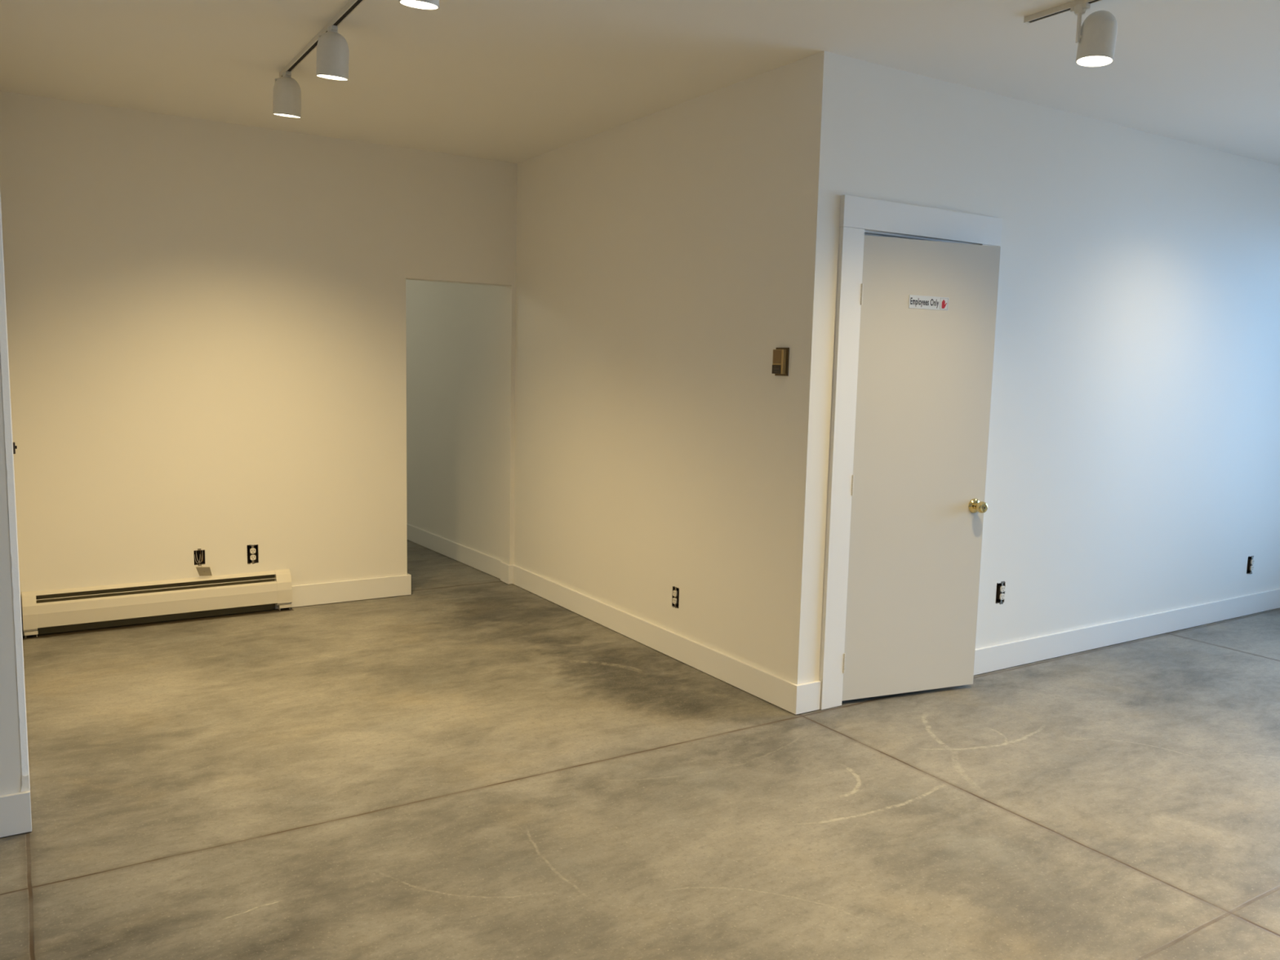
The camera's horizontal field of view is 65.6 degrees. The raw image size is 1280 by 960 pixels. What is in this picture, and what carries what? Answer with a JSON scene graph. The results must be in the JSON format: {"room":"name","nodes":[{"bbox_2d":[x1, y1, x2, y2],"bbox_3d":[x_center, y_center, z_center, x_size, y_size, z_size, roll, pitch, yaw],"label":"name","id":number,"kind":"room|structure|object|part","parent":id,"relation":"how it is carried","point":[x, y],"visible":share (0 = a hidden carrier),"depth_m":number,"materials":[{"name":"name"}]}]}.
{"room":"empty retail space","nodes":[
{"label":"empty retail space","id":0,"kind":"room"},
{"bbox_2d":[0,355,31,822],"bbox_3d":[-3.828,-0.353,3.224,3.007,2.743,2.621,-3,8,-32],"label":"wall","id":1,"kind":"structure","parent":0,"point":[11,771],"depth_m":3.00,"materials":[{"name":"paint"}]},
{"bbox_2d":[0,192,30,788],"bbox_3d":[-1.867,-0.337,2.917,0.005,2.609,0.027,5,8,30],"label":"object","id":2,"kind":"structure","parent":1,"relation":"attached to","point":[6,390],"depth_m":2.97,"materials":[{"name":"paint"}]},
{"bbox_2d":[13,441,17,453],"bbox_3d":[-2.301,-0.118,3.656,0.013,0.042,0.034,-3,8,-32],"label":"light switch","id":3,"kind":"object","parent":1,"relation":"attached to","point":[15,446],"visible":0.91,"depth_m":3.64,"materials":[{"name":"black plastic"}]},
{"bbox_2d":[0,791,31,837],"bbox_3d":[-3.154,1.087,2.269,3.006,0.127,0.015,-3,8,-32],"label":"baseboard","id":4,"kind":"structure","parent":1,"relation":"attached to","point":[15,808],"depth_m":3.04,"materials":[{"name":"paint"}]},
{"bbox_2d":[20,774,29,791],"bbox_3d":[-1.896,0.934,3.058,0.024,0.052,0.001,-3,8,-32],"label":"trim","id":5,"kind":"structure","parent":1,"relation":"attached to","point":[25,780],"depth_m":3.06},
{"bbox_2d":[0,91,516,635],"bbox_3d":[-2.038,-0.613,5.821,2.808,2.743,0.122,-3,8,-32],"label":"wall","id":6,"kind":"structure","parent":0,"point":[206,319],"depth_m":5.54,"materials":[{"name":"paint"}]},
{"bbox_2d":[21,568,292,638],"bbox_3d":[-2.628,0.674,5.498,1.344,0.234,0.071,-3,8,-32],"label":"baseboard heater","id":7,"kind":"object","parent":6,"relation":"attached to","point":[73,609],"visible":1,"depth_m":5.46,"materials":[{"name":"metal"}]},
{"bbox_3d":[-2.646,0.664,5.507,1.198,0.214,0.034,-3,8,-32],"label":"panel","id":8,"kind":"part","parent":7,"relation":"part of","materials":[{"name":"metal"}]},
{"bbox_2d":[195,563,212,576],"bbox_3d":[-2.454,0.511,5.591,0.075,0.074,0.063,-1,7,-16],"label":"cover plate","id":9,"kind":"object","parent":7,"relation":"on","point":[202,571],"visible":1,"depth_m":5.59,"materials":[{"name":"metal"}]},
{"bbox_2d":[193,548,204,565],"bbox_3d":[-2.498,0.433,5.621,0.057,0.099,0.051,-3,8,-32],"label":"junction box","id":10,"kind":"object","parent":6,"relation":"attached to","point":[199,555],"visible":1,"depth_m":5.63,"materials":[{"name":"metal"}]},
{"bbox_2d":[247,544,258,564],"bbox_3d":[-2.256,0.427,5.772,0.064,0.117,0.055,-3,8,-32],"label":"wall outlet","id":11,"kind":"object","parent":6,"relation":"attached to","point":[252,550],"visible":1,"depth_m":5.76,"materials":[{"name":"plastic"}]},
{"bbox_2d":[248,547,255,559],"bbox_3d":[-2.252,0.428,5.768,0.033,0.068,0.024,-3,8,-32],"label":"receptacle","id":12,"kind":"object","parent":11,"relation":"attached to","point":[251,550],"depth_m":5.75,"materials":[{"name":"white plastic"}]},
{"bbox_2d":[249,548,255,553],"bbox_3d":[-2.242,0.410,5.751,0.031,0.030,0.008,-3,8,-32],"label":"socket","id":13,"kind":"object","parent":11,"relation":"attached to","point":[251,550],"depth_m":5.75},
{"bbox_2d":[249,555,256,559],"bbox_3d":[-2.243,0.449,5.755,0.031,0.030,0.008,-3,8,-32],"label":"socket","id":14,"kind":"object","parent":11,"relation":"attached to","point":[251,557],"depth_m":5.75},
{"bbox_2d":[291,573,411,607],"bbox_3d":[-1.795,0.670,6.135,0.740,0.127,0.137,-3,8,-32],"label":"baseboard","id":15,"kind":"structure","parent":6,"relation":"attached to","point":[303,595],"depth_m":6.07,"materials":[{"name":"paint"}]},
{"bbox_2d":[405,58,804,676],"bbox_3d":[-1.072,-0.714,6.888,0.229,2.743,6.368,-3,8,-32],"label":"wall","id":16,"kind":"structure","parent":0,"point":[655,253],"depth_m":5.20,"materials":[{"name":"paint"}]},
{"bbox_2d":[406,523,796,713],"bbox_3d":[-1.118,0.591,6.957,0.144,0.127,6.485,-3,8,-32],"label":"baseboard","id":17,"kind":"structure","parent":16,"relation":"attached to","point":[779,691],"depth_m":5.39,"materials":[{"name":"paint"}]},
{"bbox_2d":[671,586,679,608],"bbox_3d":[0.200,0.594,5.046,0.054,0.117,0.062,-3,8,-32],"label":"wall outlet","id":18,"kind":"object","parent":16,"relation":"attached to","point":[675,597],"visible":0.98,"depth_m":5.04,"materials":[{"name":"plastic"}]},
{"bbox_2d":[672,597,676,604],"bbox_3d":[0.176,0.614,5.041,0.008,0.030,0.031,-3,8,-32],"label":"socket","id":19,"kind":"object","parent":18,"relation":"attached to","point":[674,599],"depth_m":5.04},
{"bbox_2d":[672,590,677,596],"bbox_3d":[0.177,0.575,5.036,0.008,0.030,0.031,-3,8,-32],"label":"socket","id":20,"kind":"object","parent":18,"relation":"attached to","point":[674,592],"depth_m":5.03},
{"bbox_2d":[676,589,679,604],"bbox_3d":[0.192,0.594,5.048,0.024,0.068,0.033,-3,8,-32],"label":"receptacle","id":21,"kind":"object","parent":18,"relation":"attached to","point":[677,590],"depth_m":5.03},
{"bbox_2d":[771,347,789,376],"bbox_3d":[0.600,-0.507,4.255,0.027,0.120,0.082,-3,8,-32],"label":"thermostat","id":22,"kind":"object","parent":16,"relation":"attached to","point":[780,355],"visible":1,"depth_m":4.24,"materials":[{"name":"brown metal"}]},
{"bbox_3d":[0.587,-0.528,4.252,0.002,0.057,0.051,-3,8,-32],"label":"panel","id":23,"kind":"part","parent":22,"relation":"part of","materials":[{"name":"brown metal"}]},
{"bbox_2d":[0,539,1279,959],"bbox_3d":[0.104,1.031,4.503,11.140,0.120,12.240,-3,8,-32],"label":"floor","id":24,"kind":"structure","parent":0,"point":[470,764],"depth_m":3.41,"materials":[{"name":"concrete"}]},
{"bbox_2d":[0,0,1279,165],"bbox_3d":[0.170,-1.813,4.174,11.140,0.120,12.240,-3,8,-32],"label":"ceiling","id":25,"kind":"structure","parent":0,"point":[508,81],"depth_m":4.11,"materials":[{"name":"paint"}]},
{"bbox_2d":[279,0,364,77],"bbox_3d":[-0.102,-1.507,2.096,0.026,0.021,5.640,-3,8,-32],"label":"ceiling track","id":26,"kind":"object","parent":25,"relation":"attached to","point":[352,5],"visible":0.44,"depth_m":3.90,"materials":[{"name":"metal"}]},
{"bbox_2d":[272,71,301,117],"bbox_3d":[-1.564,-1.705,4.399,0.119,0.190,0.132,-3,8,-32],"label":"track spotlight","id":27,"kind":"object","parent":26,"relation":"hanging from","point":[286,96],"visible":1,"depth_m":4.36,"materials":[{"name":"metal"}]},
{"bbox_2d":[315,25,349,80],"bbox_3d":[-1.171,-1.624,3.783,0.119,0.190,0.132,-3,8,-32],"label":"track spotlight","id":28,"kind":"object","parent":26,"relation":"hanging from","point":[332,48],"visible":1,"depth_m":3.74,"materials":[{"name":"metal"}]},
{"bbox_2d":[399,0,439,9],"bbox_3d":[-0.661,-1.520,2.983,0.119,0.190,0.132,-3,8,-32],"label":"track spotlight","id":29,"kind":"object","parent":26,"relation":"hanging from","point":[420,4],"visible":1,"depth_m":3.00,"materials":[{"name":"metal"}]},
{"bbox_2d":[1023,0,1102,24],"bbox_3d":[2.316,-1.449,2.076,0.026,0.021,3.510,-3,8,-32],"label":"ceiling track","id":30,"kind":"object","parent":25,"relation":"attached to","point":[1055,11],"visible":1,"depth_m":3.44,"materials":[{"name":"metal"}]},
{"bbox_2d":[1070,2,1117,66],"bbox_3d":[1.550,-1.516,3.377,0.135,0.186,0.125,-3,8,-32],"label":"track spotlight","id":31,"kind":"object","parent":30,"relation":"hanging from","point":[1096,37],"visible":1,"depth_m":3.34,"materials":[{"name":"metal"}]},
{"bbox_3d":[1.496,-1.541,3.376,0.015,0.102,0.018,1,7,0],"label":"yoke arm","id":32,"kind":"part","parent":31,"relation":"part of","materials":[{"name":"metal"}]},
{"bbox_2d":[778,50,1279,684],"bbox_3d":[2.822,-0.467,5.532,5.085,2.743,0.120,-3,8,-32],"label":"wall","id":33,"kind":"structure","parent":0,"point":[1133,460],"depth_m":5.10,"materials":[{"name":"paint"}]},
{"bbox_2d":[793,680,821,714],"bbox_3d":[0.725,0.941,4.299,0.138,0.127,0.015,-3,8,-32],"label":"baseboard","id":34,"kind":"structure","parent":33,"relation":"attached to","point":[806,695],"depth_m":4.29,"materials":[{"name":"paint"}]},
{"bbox_2d":[819,226,864,710],"bbox_3d":[0.861,-0.025,4.257,0.121,2.064,0.021,-3,8,-32],"label":"trim","id":35,"kind":"structure","parent":33,"relation":"attached to","point":[851,255],"depth_m":4.24,"materials":[{"name":"paint"}]},
{"bbox_2d":[839,195,1002,246],"bbox_3d":[1.253,-1.131,4.359,0.994,0.126,0.025,-3,8,-32],"label":"trim","id":36,"kind":"structure","parent":33,"relation":"attached to","point":[858,212],"depth_m":4.32,"materials":[{"name":"paint"}]},
{"bbox_2d":[841,235,1000,701],"bbox_3d":[1.260,-0.031,4.411,0.742,2.023,0.102,-1,7,-23],"label":"door","id":37,"kind":"structure","parent":33,"relation":"in","point":[925,376],"depth_m":4.42,"materials":[{"name":"paint"}]},
{"bbox_2d":[908,294,948,310],"bbox_3d":[1.262,-0.774,4.334,0.212,0.056,0.002,-1,7,-23],"label":"door sign","id":38,"kind":"object","parent":37,"relation":"attached to","point":[924,302],"visible":1,"depth_m":4.33,"materials":[{"name":"white plastic"}]},
{"bbox_3d":[1.549,0.122,4.533,0.067,0.067,0.066,-1,7,-23],"label":"knob","id":39,"kind":"part","parent":37,"relation":"part of","materials":[{"name":"gold metal"}]},
{"bbox_2d":[864,230,978,244],"bbox_3d":[1.190,-0.056,4.546,0.788,2.078,0.120,-3,8,-32],"label":"trim","id":40,"kind":"structure","parent":33,"relation":"attached to","point":[866,232],"depth_m":4.32,"materials":[{"name":"paint"}]},
{"bbox_2d":[995,581,1005,604],"bbox_3d":[1.781,0.560,4.958,0.068,0.117,0.056,-3,8,-32],"label":"wall outlet","id":41,"kind":"object","parent":33,"relation":"attached to","point":[1000,596],"visible":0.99,"depth_m":4.95,"materials":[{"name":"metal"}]},
{"bbox_2d":[995,584,1004,599],"bbox_3d":[1.795,0.560,4.959,0.033,0.068,0.024,-3,8,-32],"label":"receptacle","id":42,"kind":"object","parent":41,"relation":"attached to","point":[1000,588],"depth_m":4.94,"materials":[{"name":"white plastic"}]},
{"bbox_2d":[999,593,1004,599],"bbox_3d":[1.804,0.581,4.946,0.031,0.030,0.008,-3,8,-32],"label":"socket","id":43,"kind":"object","parent":41,"relation":"attached to","point":[1002,596],"depth_m":4.94,"materials":[{"name":"white plastic"}]},
{"bbox_2d":[1000,586,1005,591],"bbox_3d":[1.805,0.542,4.942,0.031,0.030,0.008,-3,8,-32],"label":"socket","id":44,"kind":"object","parent":41,"relation":"attached to","point":[1002,588],"depth_m":4.94,"materials":[{"name":"white plastic"}]},
{"bbox_2d":[973,588,1279,675],"bbox_3d":[3.298,0.813,5.923,3.971,0.127,0.015,-3,8,-32],"label":"baseboard","id":45,"kind":"structure","parent":33,"relation":"attached to","point":[1004,655],"depth_m":5.50,"materials":[{"name":"paint"}]},
{"bbox_2d":[1246,555,1254,574],"bbox_3d":[3.817,0.531,6.247,0.066,0.117,0.063,-3,8,-32],"label":"wall outlet","id":46,"kind":"object","parent":33,"relation":"attached to","point":[1251,561],"visible":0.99,"depth_m":6.23,"materials":[{"name":"plastic"}]},
{"bbox_2d":[1247,558,1251,570],"bbox_3d":[3.831,0.531,6.244,0.033,0.068,0.024,-3,8,-32],"label":"receptacle","id":47,"kind":"object","parent":46,"relation":"attached to","point":[1249,562],"depth_m":6.23,"materials":[{"name":"black plastic"}]}
]}

